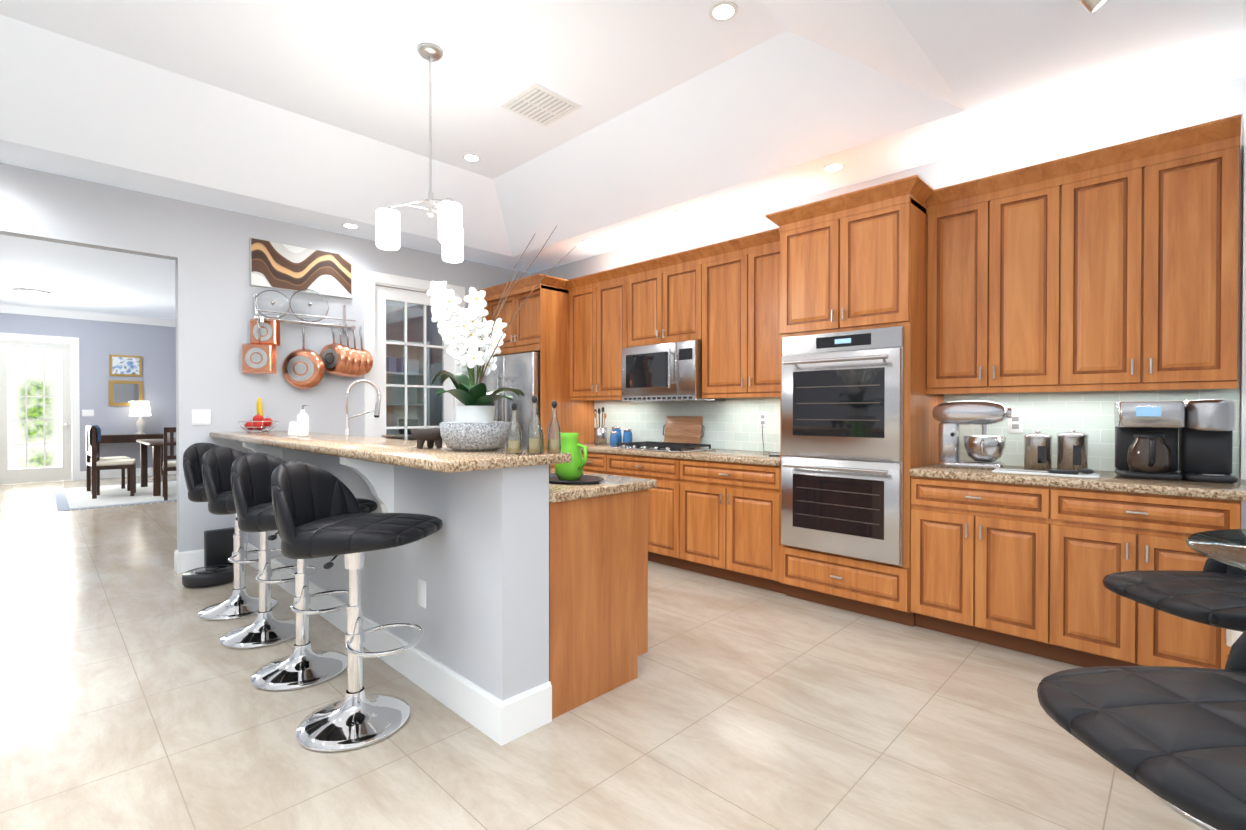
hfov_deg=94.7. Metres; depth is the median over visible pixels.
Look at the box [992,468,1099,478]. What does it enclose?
tray
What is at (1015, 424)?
outlet
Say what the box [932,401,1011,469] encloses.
stand mixer
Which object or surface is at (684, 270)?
upper cabinet
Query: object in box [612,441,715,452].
gas cooktop
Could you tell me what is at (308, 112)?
ceiling
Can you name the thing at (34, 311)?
crown molding
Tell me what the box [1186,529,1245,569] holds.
bar stool
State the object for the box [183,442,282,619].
bar stool
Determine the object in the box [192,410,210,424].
light switch
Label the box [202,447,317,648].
bar stool
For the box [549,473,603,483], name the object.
oval tray
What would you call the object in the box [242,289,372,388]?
pot rack
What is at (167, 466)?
dining chair
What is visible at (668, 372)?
over-the-range microwave
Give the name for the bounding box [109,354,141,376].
picture frame
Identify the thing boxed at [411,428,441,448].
bowl
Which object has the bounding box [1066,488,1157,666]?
base cabinet
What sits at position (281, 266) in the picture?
wall art
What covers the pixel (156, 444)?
dining table
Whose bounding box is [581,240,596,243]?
recessed light
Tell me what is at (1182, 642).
base cabinet
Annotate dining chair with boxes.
[86,426,130,493]
[89,425,135,498]
[162,427,175,500]
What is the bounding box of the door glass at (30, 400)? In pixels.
[7,347,71,468]
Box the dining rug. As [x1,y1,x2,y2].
[53,481,176,511]
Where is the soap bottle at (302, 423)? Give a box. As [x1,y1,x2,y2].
[297,405,308,435]
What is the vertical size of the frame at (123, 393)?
0.470 m
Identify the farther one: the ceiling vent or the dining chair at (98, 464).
the dining chair at (98, 464)
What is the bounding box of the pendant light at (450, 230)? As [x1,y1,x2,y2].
[376,43,462,262]
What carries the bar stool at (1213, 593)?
on the floor
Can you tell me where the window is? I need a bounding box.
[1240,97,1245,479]
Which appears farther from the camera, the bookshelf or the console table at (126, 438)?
the console table at (126, 438)
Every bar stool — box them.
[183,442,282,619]
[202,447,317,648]
[231,452,377,690]
[271,461,442,751]
[1037,630,1245,829]
[1103,558,1245,829]
[1186,529,1245,569]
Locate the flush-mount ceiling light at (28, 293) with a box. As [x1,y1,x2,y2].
[13,288,51,299]
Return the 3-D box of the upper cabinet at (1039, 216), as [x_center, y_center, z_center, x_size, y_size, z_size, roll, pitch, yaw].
[2.275,-0.724,3.216,0.430,1.142,0.352,0,1,44]
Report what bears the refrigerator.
on the floor
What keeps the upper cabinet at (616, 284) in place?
attached to the wall
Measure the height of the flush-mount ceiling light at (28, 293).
0.119 m
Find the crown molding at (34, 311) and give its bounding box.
[0,304,175,326]
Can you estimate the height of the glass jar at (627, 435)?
0.154 m
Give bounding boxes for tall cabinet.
[477,274,593,450]
[765,174,943,626]
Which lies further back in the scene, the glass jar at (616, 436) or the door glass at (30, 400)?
the door glass at (30, 400)
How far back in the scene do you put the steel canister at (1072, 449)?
3.04 m
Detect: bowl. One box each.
[236,398,278,431]
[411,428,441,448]
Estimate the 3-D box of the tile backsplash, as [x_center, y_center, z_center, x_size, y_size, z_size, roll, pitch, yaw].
[1.342,0.067,4.375,4.577,0.454,0.008,0,1,44]
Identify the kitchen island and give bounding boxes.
[209,431,655,745]
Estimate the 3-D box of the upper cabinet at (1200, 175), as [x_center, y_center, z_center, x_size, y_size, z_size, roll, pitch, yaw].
[2.710,-0.721,2.790,0.373,1.142,0.352,0,1,44]
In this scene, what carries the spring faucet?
on the kitchen island
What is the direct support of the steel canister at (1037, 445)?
on the countertop at (1110, 481)
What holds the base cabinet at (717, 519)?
on the floor
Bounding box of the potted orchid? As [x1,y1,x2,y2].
[426,226,575,450]
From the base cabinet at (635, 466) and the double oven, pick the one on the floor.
the base cabinet at (635, 466)
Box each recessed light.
[341,223,359,228]
[462,154,480,161]
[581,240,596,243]
[708,1,737,21]
[822,162,845,171]
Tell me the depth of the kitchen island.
2.42 m
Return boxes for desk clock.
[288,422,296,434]
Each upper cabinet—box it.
[566,272,601,399]
[602,268,629,399]
[630,256,665,346]
[666,248,701,342]
[702,236,753,395]
[754,228,780,395]
[925,174,1004,393]
[1001,158,1076,389]
[1077,138,1164,389]
[1161,118,1240,389]
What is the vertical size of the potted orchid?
0.981 m
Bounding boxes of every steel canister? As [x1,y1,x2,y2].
[1024,429,1051,470]
[1057,428,1088,472]
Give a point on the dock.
(218, 546)
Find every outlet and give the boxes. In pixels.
[418,579,426,608]
[759,412,766,426]
[1008,413,1022,432]
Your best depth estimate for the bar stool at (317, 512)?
2.24 m
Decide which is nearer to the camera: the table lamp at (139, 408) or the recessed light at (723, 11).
the recessed light at (723, 11)
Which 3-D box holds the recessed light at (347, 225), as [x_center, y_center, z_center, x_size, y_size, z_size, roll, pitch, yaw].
[-2.370,-1.643,4.997,0.148,0.004,0.148,0,1,35]
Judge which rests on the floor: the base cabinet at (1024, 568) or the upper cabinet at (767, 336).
the base cabinet at (1024, 568)
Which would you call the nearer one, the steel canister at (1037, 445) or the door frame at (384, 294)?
the steel canister at (1037, 445)
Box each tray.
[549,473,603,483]
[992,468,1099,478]
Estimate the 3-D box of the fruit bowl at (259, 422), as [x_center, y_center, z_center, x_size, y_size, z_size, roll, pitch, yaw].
[-2.895,-0.003,4.558,0.297,0.271,0.297,0,1,44]
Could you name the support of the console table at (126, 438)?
on the floor
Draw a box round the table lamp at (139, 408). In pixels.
[129,401,150,433]
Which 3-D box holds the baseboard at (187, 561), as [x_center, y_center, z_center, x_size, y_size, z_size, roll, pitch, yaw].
[-3.892,1.128,4.606,16.197,0.156,6.978,0,1,44]
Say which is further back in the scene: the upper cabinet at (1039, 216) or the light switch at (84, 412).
the light switch at (84, 412)
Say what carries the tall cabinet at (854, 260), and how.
on the floor
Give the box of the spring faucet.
[345,379,380,434]
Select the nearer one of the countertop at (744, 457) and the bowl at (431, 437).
the bowl at (431, 437)
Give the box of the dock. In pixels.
[204,527,234,566]
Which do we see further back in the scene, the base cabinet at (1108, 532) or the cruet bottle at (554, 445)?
the base cabinet at (1108, 532)
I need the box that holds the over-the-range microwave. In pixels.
[622,340,724,401]
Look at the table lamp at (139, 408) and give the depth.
10.60 m
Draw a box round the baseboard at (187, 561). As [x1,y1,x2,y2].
[80,467,245,572]
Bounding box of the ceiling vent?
[500,82,580,126]
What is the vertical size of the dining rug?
0.011 m
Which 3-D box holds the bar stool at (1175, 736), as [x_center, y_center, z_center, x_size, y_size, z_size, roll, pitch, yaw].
[1.016,0.745,0.860,0.616,0.979,0.474,0,0,-1]
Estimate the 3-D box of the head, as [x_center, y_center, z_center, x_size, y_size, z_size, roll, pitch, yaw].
[1.730,-1.556,2.119,0.106,0.134,0.100,0,1,44]
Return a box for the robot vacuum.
[182,564,233,586]
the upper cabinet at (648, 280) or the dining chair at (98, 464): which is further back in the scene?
the dining chair at (98, 464)
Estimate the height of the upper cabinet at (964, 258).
1.142 m
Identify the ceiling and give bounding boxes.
[0,0,1245,319]
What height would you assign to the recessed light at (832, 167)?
0.004 m
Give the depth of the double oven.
3.44 m
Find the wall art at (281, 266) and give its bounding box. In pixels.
[250,237,351,298]
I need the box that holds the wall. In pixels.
[0,76,1245,559]
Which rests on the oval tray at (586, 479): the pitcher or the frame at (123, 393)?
the pitcher
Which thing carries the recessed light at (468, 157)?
in the ceiling
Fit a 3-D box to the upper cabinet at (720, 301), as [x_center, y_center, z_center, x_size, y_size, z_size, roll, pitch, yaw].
[0.901,-0.734,4.561,0.534,1.142,0.352,0,1,44]
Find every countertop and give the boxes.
[546,442,779,465]
[910,463,1245,500]
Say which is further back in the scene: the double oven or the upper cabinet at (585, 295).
the upper cabinet at (585, 295)
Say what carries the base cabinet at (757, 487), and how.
on the floor
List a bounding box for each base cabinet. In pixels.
[581,451,610,474]
[611,454,646,478]
[647,456,686,569]
[687,459,734,580]
[731,463,785,593]
[910,476,989,643]
[990,482,1065,662]
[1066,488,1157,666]
[1158,494,1241,668]
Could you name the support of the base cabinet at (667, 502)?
on the floor
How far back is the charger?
4.39 m
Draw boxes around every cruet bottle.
[548,400,560,452]
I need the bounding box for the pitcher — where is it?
[555,432,587,479]
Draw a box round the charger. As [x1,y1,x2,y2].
[762,425,779,455]
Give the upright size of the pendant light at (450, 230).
1.124 m
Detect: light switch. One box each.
[82,410,93,415]
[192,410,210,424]
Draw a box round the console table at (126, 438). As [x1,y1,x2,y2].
[100,434,162,474]
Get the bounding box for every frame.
[0,332,79,484]
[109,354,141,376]
[109,380,142,405]
[364,270,464,442]
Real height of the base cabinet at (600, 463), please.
0.872 m
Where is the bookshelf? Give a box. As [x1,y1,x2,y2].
[386,340,429,440]
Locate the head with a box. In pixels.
[1078,0,1107,13]
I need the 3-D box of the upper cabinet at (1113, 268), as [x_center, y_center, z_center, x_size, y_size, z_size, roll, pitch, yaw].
[2.503,-0.722,2.993,0.427,1.142,0.352,0,1,44]
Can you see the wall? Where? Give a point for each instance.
(190, 360)
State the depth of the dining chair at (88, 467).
8.73 m
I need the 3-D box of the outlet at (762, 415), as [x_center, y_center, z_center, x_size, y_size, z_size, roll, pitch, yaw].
[1.117,0.037,4.583,0.075,0.120,0.008,0,1,44]
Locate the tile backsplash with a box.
[594,384,1239,477]
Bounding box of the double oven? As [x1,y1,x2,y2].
[781,326,903,565]
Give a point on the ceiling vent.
(539, 104)
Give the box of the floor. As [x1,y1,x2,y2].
[0,474,1209,829]
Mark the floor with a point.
(132, 696)
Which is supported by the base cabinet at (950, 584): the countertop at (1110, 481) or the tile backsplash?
the countertop at (1110, 481)
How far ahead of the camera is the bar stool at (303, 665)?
2.70 m
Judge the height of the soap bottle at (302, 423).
0.207 m
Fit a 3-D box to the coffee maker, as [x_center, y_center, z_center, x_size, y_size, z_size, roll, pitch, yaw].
[2.631,0.116,2.754,0.434,0.380,0.339,0,1,44]
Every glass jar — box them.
[610,427,620,445]
[621,429,632,445]
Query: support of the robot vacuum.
on the floor
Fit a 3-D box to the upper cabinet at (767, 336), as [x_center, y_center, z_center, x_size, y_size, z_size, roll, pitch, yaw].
[1.184,-0.732,4.283,0.480,1.142,0.352,0,1,44]
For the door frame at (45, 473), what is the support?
attached to the wall
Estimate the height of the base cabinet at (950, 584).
0.872 m
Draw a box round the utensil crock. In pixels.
[594,407,606,443]
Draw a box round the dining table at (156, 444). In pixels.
[136,438,175,495]
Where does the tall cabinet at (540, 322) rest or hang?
on the floor
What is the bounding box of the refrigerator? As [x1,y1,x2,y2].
[479,352,539,448]
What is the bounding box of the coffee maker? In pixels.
[1114,399,1237,482]

